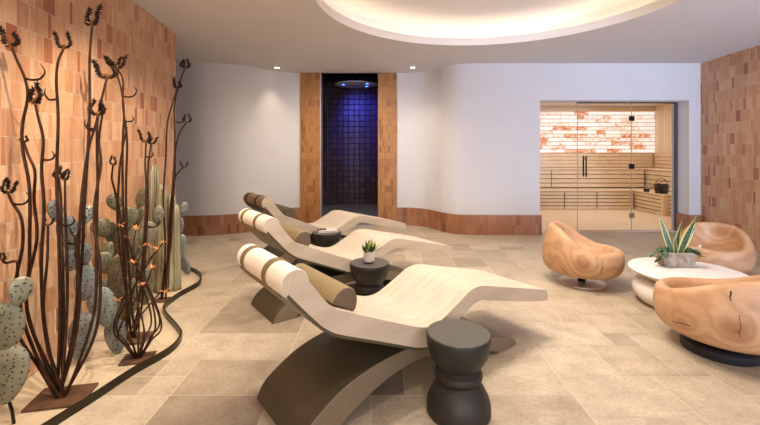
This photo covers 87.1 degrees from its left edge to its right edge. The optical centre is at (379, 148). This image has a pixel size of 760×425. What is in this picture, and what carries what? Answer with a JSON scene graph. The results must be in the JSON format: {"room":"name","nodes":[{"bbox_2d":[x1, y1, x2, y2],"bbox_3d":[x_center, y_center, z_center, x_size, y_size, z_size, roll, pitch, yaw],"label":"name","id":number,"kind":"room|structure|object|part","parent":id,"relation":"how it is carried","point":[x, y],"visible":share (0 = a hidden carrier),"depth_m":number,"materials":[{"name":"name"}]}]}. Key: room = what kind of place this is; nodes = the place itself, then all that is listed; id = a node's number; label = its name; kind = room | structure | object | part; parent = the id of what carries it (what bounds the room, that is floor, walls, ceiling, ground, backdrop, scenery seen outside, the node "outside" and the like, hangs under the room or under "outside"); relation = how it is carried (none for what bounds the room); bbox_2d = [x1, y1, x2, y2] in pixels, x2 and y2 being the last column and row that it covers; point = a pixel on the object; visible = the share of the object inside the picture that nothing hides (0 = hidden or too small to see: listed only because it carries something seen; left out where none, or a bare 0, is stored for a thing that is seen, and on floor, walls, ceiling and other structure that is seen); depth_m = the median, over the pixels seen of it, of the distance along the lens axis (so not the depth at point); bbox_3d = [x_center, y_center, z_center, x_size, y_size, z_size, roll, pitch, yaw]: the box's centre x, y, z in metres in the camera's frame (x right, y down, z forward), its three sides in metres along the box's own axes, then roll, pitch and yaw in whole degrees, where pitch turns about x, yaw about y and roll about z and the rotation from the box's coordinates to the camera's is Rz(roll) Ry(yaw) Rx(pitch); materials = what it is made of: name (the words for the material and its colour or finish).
{"room":"spa","nodes":[
{"label":"spa","id":0,"kind":"room"},
{"bbox_2d":[0,0,175,378],"bbox_3d":[-2.238,0.000,1.084,0.300,3.000,8.289,0,0,-8],"label":"wall","id":1,"kind":"structure","parent":0,"point":[124,27],"depth_m":3.07,"materials":[{"name":"ceramic"}]},
{"bbox_2d":[176,62,299,215],"bbox_3d":[-3.723,0.000,7.103,4.605,3.000,0.660,0,0,-15],"label":"wall","id":2,"kind":"structure","parent":0,"point":[242,136],"depth_m":7.13,"materials":[{"name":"white paint"}]},
{"bbox_2d":[181,208,299,235],"bbox_3d":[-3.709,1.327,7.037,4.604,0.345,0.570,0,0,-15],"label":"baseboard","id":3,"kind":"structure","parent":2,"relation":"attached to","point":[204,225],"depth_m":6.97,"materials":[{"name":"wood"}]},
{"bbox_2d":[300,73,396,222],"bbox_3d":[-0.620,0.000,8.020,1.900,3.000,0.300,0,0,0],"label":"wall","id":4,"kind":"structure","parent":0,"point":[309,82],"depth_m":7.87,"materials":[{"name":"brown wood"}]},
{"bbox_2d":[320,73,321,217],"bbox_3d":[-1.173,0.001,7.981,0.015,2.999,0.238,0,0,0],"label":"trim","id":5,"kind":"structure","parent":4,"relation":"attached to","point":[320,73],"depth_m":7.86,"materials":[{"name":"metal"}]},
{"bbox_2d":[322,80,377,205],"bbox_3d":[-0.610,-0.150,9.505,2.915,3.300,2.810,0,0,0],"label":"wall","id":6,"kind":"structure","parent":0,"point":[349,115],"depth_m":10.77,"materials":[{"name":"tile"}]},
{"bbox_2d":[322,73,377,81],"bbox_3d":[-0.610,-1.680,9.405,2.920,0.360,3.010,0,0,0],"label":"ceiling","id":7,"kind":"structure","parent":0,"point":[334,79],"depth_m":10.21,"materials":[{"name":"black"}]},
{"bbox_2d":[334,77,377,87],"bbox_3d":[-0.546,-1.622,9.100,0.980,0.356,0.980,0,0,0],"label":"shower head","id":8,"kind":"object","parent":7,"relation":"attached to","point":[355,83],"visible":0.97,"depth_m":8.99},
{"bbox_2d":[59,204,759,424],"bbox_3d":[0.650,1.544,3.925,13.700,0.112,14.050,0,0,0],"label":"floor","id":9,"kind":"structure","parent":0,"point":[606,356],"depth_m":2.89,"materials":[{"name":"tile"}]},
{"bbox_2d":[0,270,199,424],"bbox_3d":[-2.084,1.497,3.426,1.092,0.001,3.187,0,0,0],"label":"garden bed","id":10,"kind":"object","parent":9,"relation":"on","point":[101,366],"visible":0.5,"depth_m":2.75,"materials":[{"name":"beige sand"}]},
{"bbox_2d":[0,276,33,424],"bbox_3d":[-2.000,1.093,2.154,0.236,0.815,0.112,0,0,0],"label":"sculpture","id":11,"kind":"object","parent":10,"relation":"on","point":[15,362],"visible":1,"depth_m":2.15,"materials":[{"name":"metal"}]},
{"bbox_2d":[0,2,118,412],"bbox_3d":[-1.937,0.293,2.434,0.577,2.400,0.378,0,0,-10],"label":"sculpture","id":12,"kind":"object","parent":10,"relation":"on","point":[57,395],"visible":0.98,"depth_m":2.40,"materials":[{"name":"brown metal"}]},
{"bbox_3d":[-2.019,1.056,2.336,0.279,0.872,0.064,0,0,-28],"label":"stem","id":13,"kind":"part","parent":12,"relation":"part of","materials":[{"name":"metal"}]},
{"bbox_3d":[-2.028,0.869,2.322,0.232,1.245,0.136,0,0,0],"label":"stem","id":14,"kind":"part","parent":12,"relation":"part of","materials":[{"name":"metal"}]},
{"bbox_3d":[-2.011,0.449,2.353,0.234,2.086,0.118,0,0,0],"label":"stem","id":15,"kind":"part","parent":12,"relation":"part of","materials":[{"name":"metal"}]},
{"bbox_3d":[-2.014,0.724,2.397,0.255,1.537,0.026,0,0,0],"label":"stem","id":16,"kind":"part","parent":12,"relation":"part of","materials":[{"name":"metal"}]},
{"bbox_3d":[-2.005,0.983,2.440,0.194,1.017,0.046,0,0,30],"label":"stem","id":17,"kind":"part","parent":12,"relation":"part of","materials":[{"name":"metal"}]},
{"bbox_3d":[-1.937,0.614,2.336,0.128,1.754,0.125,0,0,0],"label":"stem","id":18,"kind":"part","parent":12,"relation":"part of","materials":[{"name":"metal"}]},
{"bbox_3d":[-1.950,0.434,2.422,0.053,2.109,0.067,0,0,-13],"label":"stem","id":19,"kind":"part","parent":12,"relation":"part of","materials":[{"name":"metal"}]},
{"bbox_3d":[-1.908,1.486,2.400,0.300,0.012,0.220,0,0,-12],"label":"plate","id":20,"kind":"part","parent":12,"relation":"part of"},
{"bbox_3d":[-1.976,0.836,2.484,0.028,1.306,0.204,0,0,-42],"label":"stem","id":21,"kind":"part","parent":12,"relation":"part of","materials":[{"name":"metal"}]},
{"bbox_3d":[-1.953,0.844,2.483,0.039,1.291,0.260,0,0,-33],"label":"stem","id":22,"kind":"part","parent":12,"relation":"part of","materials":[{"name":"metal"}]},
{"bbox_3d":[-1.853,0.998,2.385,0.170,0.986,0.037,0,0,19],"label":"stem","id":23,"kind":"part","parent":12,"relation":"part of","materials":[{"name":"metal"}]},
{"bbox_3d":[-1.855,0.357,2.435,0.179,2.265,0.050,0,0,-37],"label":"stem","id":24,"kind":"part","parent":12,"relation":"part of","materials":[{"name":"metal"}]},
{"bbox_3d":[-1.806,0.642,2.400,0.239,1.695,0.025,0,0,-3],"label":"stem","id":25,"kind":"part","parent":12,"relation":"part of","materials":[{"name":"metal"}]},
{"bbox_3d":[-1.813,0.623,2.439,0.205,1.738,0.097,0,0,-27],"label":"stem","id":26,"kind":"part","parent":12,"relation":"part of","materials":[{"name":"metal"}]},
{"bbox_3d":[-1.808,0.512,2.501,0.111,1.957,0.245,0,0,23],"label":"stem","id":27,"kind":"part","parent":12,"relation":"part of","materials":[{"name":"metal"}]},
{"bbox_2d":[46,200,126,359],"bbox_3d":[-2.018,0.916,2.773,0.451,1.158,0.162,0,0,-34],"label":"cactus","id":28,"kind":"object","parent":10,"relation":"on","point":[109,304],"visible":0.62,"depth_m":2.79,"materials":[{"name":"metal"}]},
{"bbox_2d":[90,188,163,321],"bbox_3d":[-2.106,0.884,3.366,0.281,1.107,0.497,0,0,37],"label":"cactus","id":29,"kind":"object","parent":10,"relation":"on","point":[111,266],"visible":0.7,"depth_m":3.32,"materials":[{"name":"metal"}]},
{"bbox_2d":[103,54,159,344],"bbox_3d":[-1.958,0.368,3.166,0.377,2.247,0.370,0,0,45],"label":"sculpture","id":30,"kind":"object","parent":10,"relation":"on","point":[124,259],"visible":0.95,"depth_m":3.14,"materials":[{"name":"brown metal"}]},
{"bbox_3d":[-1.974,0.802,3.043,0.048,1.374,0.213,0,0,4],"label":"stem","id":31,"kind":"part","parent":30,"relation":"part of","materials":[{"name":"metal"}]},
{"bbox_3d":[-2.041,0.412,3.166,0.194,2.154,0.043,0,0,25],"label":"stem","id":32,"kind":"part","parent":30,"relation":"part of","materials":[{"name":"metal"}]},
{"bbox_3d":[-1.997,0.659,3.120,0.110,1.660,0.069,0,0,0],"label":"stem","id":33,"kind":"part","parent":30,"relation":"part of","materials":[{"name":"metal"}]},
{"bbox_3d":[-1.988,0.425,3.141,0.166,2.129,0.024,0,0,4],"label":"stem","id":34,"kind":"part","parent":30,"relation":"part of","materials":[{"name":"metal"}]},
{"bbox_3d":[-1.905,0.716,3.181,0.044,1.547,0.130,0,0,24],"label":"stem","id":35,"kind":"part","parent":30,"relation":"part of","materials":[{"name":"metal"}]},
{"bbox_3d":[-1.940,1.486,3.141,0.240,0.012,0.200,0,0,-8],"label":"plate","id":36,"kind":"part","parent":30,"relation":"part of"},
{"bbox_3d":[-1.894,0.724,3.202,0.047,1.532,0.140,0,0,37],"label":"stem","id":37,"kind":"part","parent":30,"relation":"part of","materials":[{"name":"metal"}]},
{"bbox_2d":[112,223,169,365],"bbox_3d":[-1.668,1.008,2.848,0.444,0.970,0.278,0,0,0],"label":"sculpture","id":38,"kind":"object","parent":10,"relation":"on","point":[134,357],"visible":1,"depth_m":2.83,"materials":[{"name":"brown metal"}]},
{"bbox_3d":[-1.780,1.137,2.800,0.146,0.701,0.086,0,0,0],"label":"stem","id":39,"kind":"part","parent":38,"relation":"part of","materials":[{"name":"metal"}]},
{"bbox_3d":[-1.710,1.258,2.796,0.204,0.460,0.086,0,0,7],"label":"stem","id":40,"kind":"part","parent":38,"relation":"part of","materials":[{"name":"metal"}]},
{"bbox_3d":[-1.679,1.153,2.777,0.229,0.670,0.118,0,0,0],"label":"stem","id":41,"kind":"part","parent":38,"relation":"part of","materials":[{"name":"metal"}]},
{"bbox_3d":[-1.720,1.486,2.844,0.200,0.012,0.150,0,0,-14],"label":"plate","id":42,"kind":"part","parent":38,"relation":"part of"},
{"bbox_3d":[-1.710,1.077,2.823,0.343,0.823,0.056,0,0,0],"label":"stem","id":43,"kind":"part","parent":38,"relation":"part of","materials":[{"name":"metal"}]},
{"bbox_3d":[-1.736,1.109,2.877,0.245,0.759,0.065,0,0,4],"label":"stem","id":44,"kind":"part","parent":38,"relation":"part of","materials":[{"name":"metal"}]},
{"bbox_3d":[-1.748,1.095,2.909,0.086,0.786,0.117,0,0,0],"label":"stem","id":45,"kind":"part","parent":38,"relation":"part of","materials":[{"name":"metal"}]},
{"bbox_3d":[-1.715,1.016,2.877,0.298,0.944,0.073,0,0,0],"label":"stem","id":46,"kind":"part","parent":38,"relation":"part of","materials":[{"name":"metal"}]},
{"bbox_3d":[-1.729,1.034,2.932,0.125,0.907,0.112,0,0,40],"label":"stem","id":47,"kind":"part","parent":38,"relation":"part of","materials":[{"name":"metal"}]},
{"bbox_3d":[-1.728,1.069,2.900,0.232,0.839,0.103,0,0,0],"label":"stem","id":48,"kind":"part","parent":38,"relation":"part of","materials":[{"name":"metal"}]},
{"bbox_3d":[-1.599,1.233,2.772,0.252,0.510,0.126,0,0,0],"label":"stem","id":49,"kind":"part","parent":38,"relation":"part of","materials":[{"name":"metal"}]},
{"bbox_3d":[-1.639,1.221,2.838,0.146,0.534,0.054,0,0,9],"label":"stem","id":50,"kind":"part","parent":38,"relation":"part of","materials":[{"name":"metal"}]},
{"bbox_2d":[148,164,181,293],"bbox_3d":[-2.288,0.830,4.252,0.315,1.333,0.262,0,0,-35],"label":"cactus","id":51,"kind":"object","parent":10,"relation":"on","point":[155,188],"visible":0.59,"depth_m":4.21,"materials":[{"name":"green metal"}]},
{"bbox_2d":[155,58,191,302],"bbox_3d":[-2.065,0.264,4.076,0.301,2.455,0.387,0,0,0],"label":"sculpture","id":52,"kind":"object","parent":10,"relation":"on","point":[161,298],"visible":1,"depth_m":4.03,"materials":[{"name":"brown metal"}]},
{"bbox_3d":[-2.142,1.486,3.947,0.140,0.012,0.120,0,0,-5],"label":"plate","id":53,"kind":"part","parent":52,"relation":"part of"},
{"bbox_3d":[-2.154,0.429,4.035,0.079,2.120,0.222,0,0,15],"label":"stem","id":54,"kind":"part","parent":52,"relation":"part of","materials":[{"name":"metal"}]},
{"bbox_3d":[-2.061,0.832,3.973,0.218,1.314,0.026,0,0,-14],"label":"stem","id":55,"kind":"part","parent":52,"relation":"part of","materials":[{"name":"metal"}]},
{"bbox_3d":[-2.079,0.603,4.048,0.166,1.773,0.210,0,0,0],"label":"stem","id":56,"kind":"part","parent":52,"relation":"part of","materials":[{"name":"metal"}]},
{"bbox_3d":[-2.108,0.319,4.075,0.074,2.341,0.280,0,0,14],"label":"stem","id":57,"kind":"part","parent":52,"relation":"part of","materials":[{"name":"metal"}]},
{"bbox_2d":[180,202,190,274],"bbox_3d":[-2.336,1.053,4.708,0.194,0.865,0.090,0,0,0],"label":"cactus","id":58,"kind":"object","parent":10,"relation":"on","point":[185,265],"visible":0.7,"depth_m":4.70,"materials":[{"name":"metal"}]},
{"bbox_2d":[41,267,201,424],"bbox_3d":[-1.944,1.475,3.496,0.598,0.050,3.287,0,0,-13],"label":"edging","id":59,"kind":"object","parent":9,"relation":"on","point":[62,416],"visible":0.89,"depth_m":2.64,"materials":[{"name":"metal"}]},
{"bbox_2d":[243,192,405,263],"bbox_3d":[-0.704,1.036,5.704,2.278,0.928,0.660,0,0,-37],"label":"lounger","id":60,"kind":"object","parent":9,"relation":"on","point":[342,221],"visible":0.62,"depth_m":5.35,"materials":[{"name":"beige fabric"}]},
{"bbox_2d":[274,203,295,217],"bbox_3d":[-1.307,0.812,5.258,0.159,0.139,0.582,0,0,-37],"label":"bolster pillow","id":61,"kind":"object","parent":60,"relation":"on","point":[290,212],"visible":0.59,"depth_m":5.05,"materials":[{"name":"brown fabric"}]},
{"bbox_2d":[312,230,340,246],"bbox_3d":[-0.674,1.273,5.055,0.366,0.454,0.366,0,0,0],"label":"stool","id":62,"kind":"object","parent":9,"relation":"on","point":[324,239],"visible":0.35,"depth_m":4.91,"materials":[{"name":"black stone"}]},
{"bbox_2d":[316,228,338,233],"bbox_3d":[-0.666,1.019,5.041,0.260,0.052,0.145,0,0,-20],"label":"folded towel","id":63,"kind":"object","parent":62,"relation":"on","point":[322,230],"visible":1,"depth_m":4.99,"materials":[{"name":"white fabric"}]},
{"bbox_2d":[238,208,451,323],"bbox_3d":[-0.259,1.036,4.266,2.278,0.928,0.660,0,0,-37],"label":"lounger","id":64,"kind":"object","parent":9,"relation":"on","point":[334,261],"visible":0.74,"depth_m":3.79,"materials":[{"name":"beige"}]},
{"bbox_2d":[280,222,310,245],"bbox_3d":[-0.865,0.812,3.824,0.159,0.139,0.582,0,0,-37],"label":"bolster pillow","id":65,"kind":"object","parent":64,"relation":"on","point":[298,235],"visible":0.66,"depth_m":3.62,"materials":[{"name":"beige fabric"}]},
{"bbox_2d":[350,257,388,295],"bbox_3d":[-0.097,1.273,3.700,0.366,0.454,0.366,0,0,0],"label":"stool","id":66,"kind":"object","parent":9,"relation":"on","point":[369,278],"visible":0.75,"depth_m":3.58,"materials":[{"name":"grey stone"}]},
{"bbox_2d":[361,240,380,263],"bbox_3d":[-0.073,0.935,3.689,0.212,0.220,0.229,0,0,0],"label":"potted succulent","id":67,"kind":"object","parent":66,"relation":"on","point":[369,250],"visible":1,"depth_m":3.65,"materials":[{"name":"green plant"}]},
{"bbox_2d":[364,250,374,261],"bbox_3d":[-0.100,0.987,3.690,0.104,0.093,0.104,0,0,0],"label":"pot","id":68,"kind":"object","parent":67,"relation":"attached to","point":[369,256],"depth_m":3.64,"materials":[{"name":"white ceramic"}]},
{"bbox_2d":[237,244,546,424],"bbox_3d":[0.246,1.036,2.813,2.278,0.928,0.660,0,0,-37],"label":"lounger","id":69,"kind":"object","parent":9,"relation":"on","point":[326,378],"visible":0.91,"depth_m":2.33,"materials":[{"name":"beige stone"}]},
{"bbox_2d":[294,263,356,310],"bbox_3d":[-0.360,0.812,2.371,0.159,0.139,0.582,0,0,-37],"label":"bolster pillow","id":70,"kind":"object","parent":69,"relation":"on","point":[333,291],"visible":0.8,"depth_m":2.18,"materials":[{"name":"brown fabric"}]},
{"bbox_2d":[426,319,491,424],"bbox_3d":[0.449,1.273,2.290,0.366,0.454,0.366,0,0,0],"label":"side table","id":71,"kind":"object","parent":9,"relation":"on","point":[459,349],"visible":1,"depth_m":2.17,"materials":[{"name":"grey concrete"}]},
{"bbox_2d":[542,221,624,289],"bbox_3d":[2.265,1.172,4.490,0.843,0.656,0.762,0,0,30],"label":"wood chair","id":72,"kind":"object","parent":9,"relation":"on","point":[583,262],"visible":1,"depth_m":4.30,"materials":[{"name":"wood"}]},
{"bbox_2d":[540,188,633,208],"bbox_3d":[4.410,1.253,10.103,3.680,0.470,0.514,0,0,0],"label":"bench","id":73,"kind":"object","parent":9,"relation":"on","point":[550,198],"visible":0.62,"depth_m":9.86,"materials":[{"name":"brown wood"}]},
{"bbox_3d":[4.150,1.270,9.870,0.776,0.416,0.020,0,0,0],"label":"panel","id":74,"kind":"part","parent":73,"relation":"part of","materials":[{"name":"brown wood"}]},
{"bbox_3d":[4.950,1.270,9.870,0.776,0.416,0.020,0,0,0],"label":"panel","id":75,"kind":"part","parent":73,"relation":"part of","materials":[{"name":"brown wood"}]},
{"bbox_3d":[4.410,1.033,10.100,3.680,0.030,0.508,0,0,0],"label":"seat","id":76,"kind":"part","parent":73,"relation":"part of","materials":[{"name":"brown wood"}]},
{"bbox_3d":[5.800,1.270,9.870,0.876,0.416,0.020,0,0,0],"label":"panel","id":77,"kind":"part","parent":73,"relation":"part of","materials":[{"name":"brown wood"}]},
{"bbox_2d":[623,188,670,215],"bbox_3d":[6.575,1.253,9.595,0.610,0.470,1.490,0,0,0],"label":"bench","id":78,"kind":"object","parent":9,"relation":"on","point":[652,202],"visible":0.52,"depth_m":9.30,"materials":[{"name":"brown wood"}]},
{"bbox_3d":[6.300,1.270,9.640,0.020,0.416,1.380,0,0,0],"label":"panel","id":79,"kind":"part","parent":78,"relation":"part of","materials":[{"name":"brown wood"}]},
{"bbox_3d":[6.575,1.033,9.595,0.598,0.030,1.490,0,0,0],"label":"seat","id":80,"kind":"part","parent":78,"relation":"part of","materials":[{"name":"brown wood"}]},
{"bbox_2d":[654,178,668,193],"bbox_3d":[6.460,0.844,9.180,0.286,0.348,0.280,0,0,0],"label":"bucket","id":81,"kind":"object","parent":78,"relation":"on","point":[659,188],"visible":1,"depth_m":9.08,"materials":[{"name":"black metal"}]},
{"bbox_3d":[6.575,1.268,8.895,0.610,0.439,0.090,0,0,0],"label":"panel","id":82,"kind":"part","parent":78,"relation":"part of","materials":[{"name":"brown wood"}]},
{"bbox_2d":[635,168,670,191],"bbox_3d":[7.190,0.998,9.855,0.580,0.980,2.010,0,0,0],"label":"bench","id":83,"kind":"object","parent":9,"relation":"on","point":[651,175],"visible":0.11,"depth_m":10.08,"materials":[{"name":"brown wood"}]},
{"bbox_3d":[7.190,0.523,9.855,0.568,0.030,2.010,0,0,0],"label":"seat","id":84,"kind":"part","parent":83,"relation":"part of","materials":[{"name":"brown wood"}]},
{"bbox_2d":[628,257,748,306],"bbox_3d":[2.955,1.335,3.850,0.974,0.331,0.974,0,0,0],"label":"coffee table","id":85,"kind":"object","parent":9,"relation":"on","point":[649,272],"visible":0.48,"depth_m":3.85,"materials":[{"name":"white paint"}]},
{"bbox_2d":[650,214,704,267],"bbox_3d":[2.938,0.902,3.963,0.523,0.532,0.228,0,0,6],"label":"potted snake plant","id":86,"kind":"object","parent":85,"relation":"on","point":[669,256],"visible":1,"depth_m":3.96,"materials":[{"name":"green plant"}]},
{"bbox_2d":[653,275,759,366],"bbox_3d":[2.535,1.192,2.985,0.780,0.616,0.863,0,0,-22],"label":"wood chair","id":87,"kind":"object","parent":9,"relation":"on","point":[717,320],"visible":1,"depth_m":2.76,"materials":[{"name":"brown wood"}]},
{"bbox_2d":[678,222,756,272],"bbox_3d":[3.920,1.202,4.690,0.737,0.596,0.852,0,0,43],"label":"wood chair","id":88,"kind":"object","parent":9,"relation":"on","point":[725,245],"visible":0.7,"depth_m":4.62,"materials":[{"name":"brown wood"}]},
{"bbox_2d":[133,0,759,76],"bbox_3d":[0.150,-1.500,2.600,12.700,0.001,11.400,0,0,0],"label":"ceiling","id":89,"kind":"structure","parent":0,"point":[293,36],"depth_m":5.63,"materials":[{"name":"paint"}]},
{"bbox_2d":[316,0,679,44],"bbox_3d":[1.190,-1.680,3.950,4.120,0.360,4.120,0,0,0],"label":"cove","id":90,"kind":"object","parent":89,"relation":"in","point":[436,22],"visible":0.84,"depth_m":5.41,"materials":[{"name":"paint"}]},
{"bbox_2d":[397,63,539,214],"bbox_3d":[1.491,0.000,7.332,2.675,3.000,0.588,0,0,22],"label":"wall","id":91,"kind":"structure","parent":0,"point":[468,135],"depth_m":7.02,"materials":[{"name":"white paint"}]},
{"bbox_2d":[397,207,541,234],"bbox_3d":[1.499,1.327,7.261,2.669,0.345,0.505,0,0,22],"label":"baseboard","id":92,"kind":"structure","parent":91,"relation":"attached to","point":[441,221],"depth_m":6.99,"materials":[{"name":"wood"}]},
{"bbox_2d":[540,153,651,187],"bbox_3d":[5.025,0.160,11.050,4.950,2.680,0.080,0,0,0],"label":"wall","id":93,"kind":"structure","parent":0,"point":[540,153],"depth_m":11.01,"materials":[{"name":"beige wood"}]},
{"bbox_2d":[540,106,654,110],"bbox_3d":[5.025,-1.095,10.950,4.950,0.130,0.120,0,0,0],"label":"trim","id":94,"kind":"structure","parent":93,"relation":"attached to","point":[542,108],"depth_m":10.89,"materials":[{"name":"beige wood"}]},
{"bbox_2d":[540,111,654,152],"bbox_3d":[5.025,-0.460,10.947,4.950,1.130,0.115,0,0,0],"label":"brick panel","id":95,"kind":"object","parent":93,"relation":"attached to","point":[598,131],"visible":0.62,"depth_m":10.90,"materials":[{"name":"white brick"}]},
{"bbox_2d":[540,103,662,105],"bbox_3d":[5.025,-1.205,9.185,4.950,0.050,3.530,0,0,0],"label":"ceiling","id":96,"kind":"structure","parent":0,"point":[541,104],"depth_m":10.61,"materials":[{"name":"beige wood"}]},
{"bbox_2d":[540,63,700,228],"bbox_3d":[4.150,0.000,7.210,3.200,3.000,0.420,0,0,0],"label":"wall","id":97,"kind":"structure","parent":0,"point":[680,83],"depth_m":7.00,"materials":[{"name":"white paint"}]},
{"bbox_2d":[577,104,577,229],"bbox_3d":[3.217,0.329,7.300,0.777,2.315,0.016,0,0,0],"label":"glass panel","id":98,"kind":"object","parent":97,"relation":"attached to","point":[577,104],"visible":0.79,"depth_m":7.29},
{"bbox_2d":[542,230,674,230],"bbox_3d":[4.101,1.483,7.300,2.602,0.010,0.040,0,0,0],"label":"trim","id":99,"kind":"structure","parent":97,"relation":"attached to","point":[542,230],"depth_m":7.28,"materials":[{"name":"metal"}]},
{"bbox_2d":[583,104,634,229],"bbox_3d":[4.127,0.329,7.300,1.020,2.315,0.128,0,0,0],"label":"door","id":100,"kind":"structure","parent":97,"relation":"in","point":[631,118],"depth_m":7.29,"materials":[{"name":"clear glass"}]},
{"bbox_3d":[3.737,0.316,7.300,0.028,0.380,0.128,0,0,0],"label":"handle","id":101,"kind":"part","parent":100,"relation":"part of","materials":[{"name":"black metal"}]},
{"bbox_2d":[576,102,674,103],"bbox_3d":[4.499,-0.841,7.300,1.807,0.022,0.050,0,0,0],"label":"trim","id":102,"kind":"structure","parent":97,"relation":"attached to","point":[577,102],"depth_m":7.29,"materials":[{"name":"brown wood"}]},
{"bbox_2d":[671,104,671,227],"bbox_3d":[5.510,0.330,7.400,0.100,2.340,0.200,0,0,0],"label":"trim","id":103,"kind":"structure","parent":97,"relation":"attached to","point":[671,104],"depth_m":7.49,"materials":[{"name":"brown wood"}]},
{"bbox_2d":[673,104,673,229],"bbox_3d":[4.980,0.329,7.300,0.756,2.315,0.016,0,0,0],"label":"glass panel","id":104,"kind":"object","parent":97,"relation":"attached to","point":[673,104],"visible":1,"depth_m":7.30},
{"bbox_2d":[674,102,677,230],"bbox_3d":[5.387,0.324,7.300,0.051,2.352,0.060,0,0,0],"label":"trim","id":105,"kind":"structure","parent":97,"relation":"attached to","point":[675,103],"depth_m":7.27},
{"bbox_2d":[676,213,700,231],"bbox_3d":[5.492,1.327,7.147,0.215,0.345,0.345,0,0,0],"label":"baseboard","id":106,"kind":"structure","parent":97,"relation":"attached to","point":[687,220],"depth_m":7.08,"materials":[{"name":"wood"}]},
{"bbox_2d":[652,104,670,168],"bbox_3d":[7.540,0.160,9.255,0.080,2.680,3.670,0,0,0],"label":"wall","id":107,"kind":"structure","parent":0,"point":[662,112],"depth_m":10.62,"materials":[{"name":"beige wood"}]},
{"bbox_2d":[655,154,670,167],"bbox_3d":[7.473,0.312,9.865,0.035,0.376,2.030,0,0,0],"label":"slatted backrest","id":108,"kind":"object","parent":107,"relation":"attached to","point":[661,160],"visible":0.36,"depth_m":10.55,"materials":[{"name":"brown wood"}]},
{"bbox_2d":[701,45,759,252],"bbox_3d":[5.237,0.000,2.009,0.300,3.000,10.105,0,0,6],"label":"wall","id":109,"kind":"structure","parent":0,"point":[730,84],"depth_m":6.30,"materials":[{"name":"ceramic"}]},
{"bbox_3d":[2.510,0.160,9.185,0.080,2.680,3.530,0,0,0],"label":"wall","id":110,"kind":"structure","parent":0,"visible":0},
{"bbox_2d":[540,168,644,186],"bbox_3d":[4.715,0.753,10.623,4.290,0.490,0.514,0,0,0],"label":"bench","id":111,"kind":"object","parent":110,"relation":"attached to","point":[549,177],"visible":0.68,"depth_m":10.38,"materials":[{"name":"brown wood"}]},
{"bbox_3d":[3.510,0.770,10.390,1.856,0.436,0.020,0,0,0],"label":"panel","id":112,"kind":"part","parent":111,"relation":"part of","materials":[{"name":"brown wood"}]},
{"bbox_3d":[4.715,0.523,10.620,4.290,0.030,0.508,0,0,0],"label":"seat","id":113,"kind":"part","parent":111,"relation":"part of","materials":[{"name":"brown wood"}]},
{"bbox_2d":[540,154,652,166],"bbox_3d":[5.005,0.312,10.922,4.870,0.376,0.045,0,0,0],"label":"slatted backrest","id":114,"kind":"object","parent":110,"relation":"attached to","point":[546,160],"visible":0.64,"depth_m":10.90,"materials":[{"name":"brown wood"}]}
]}

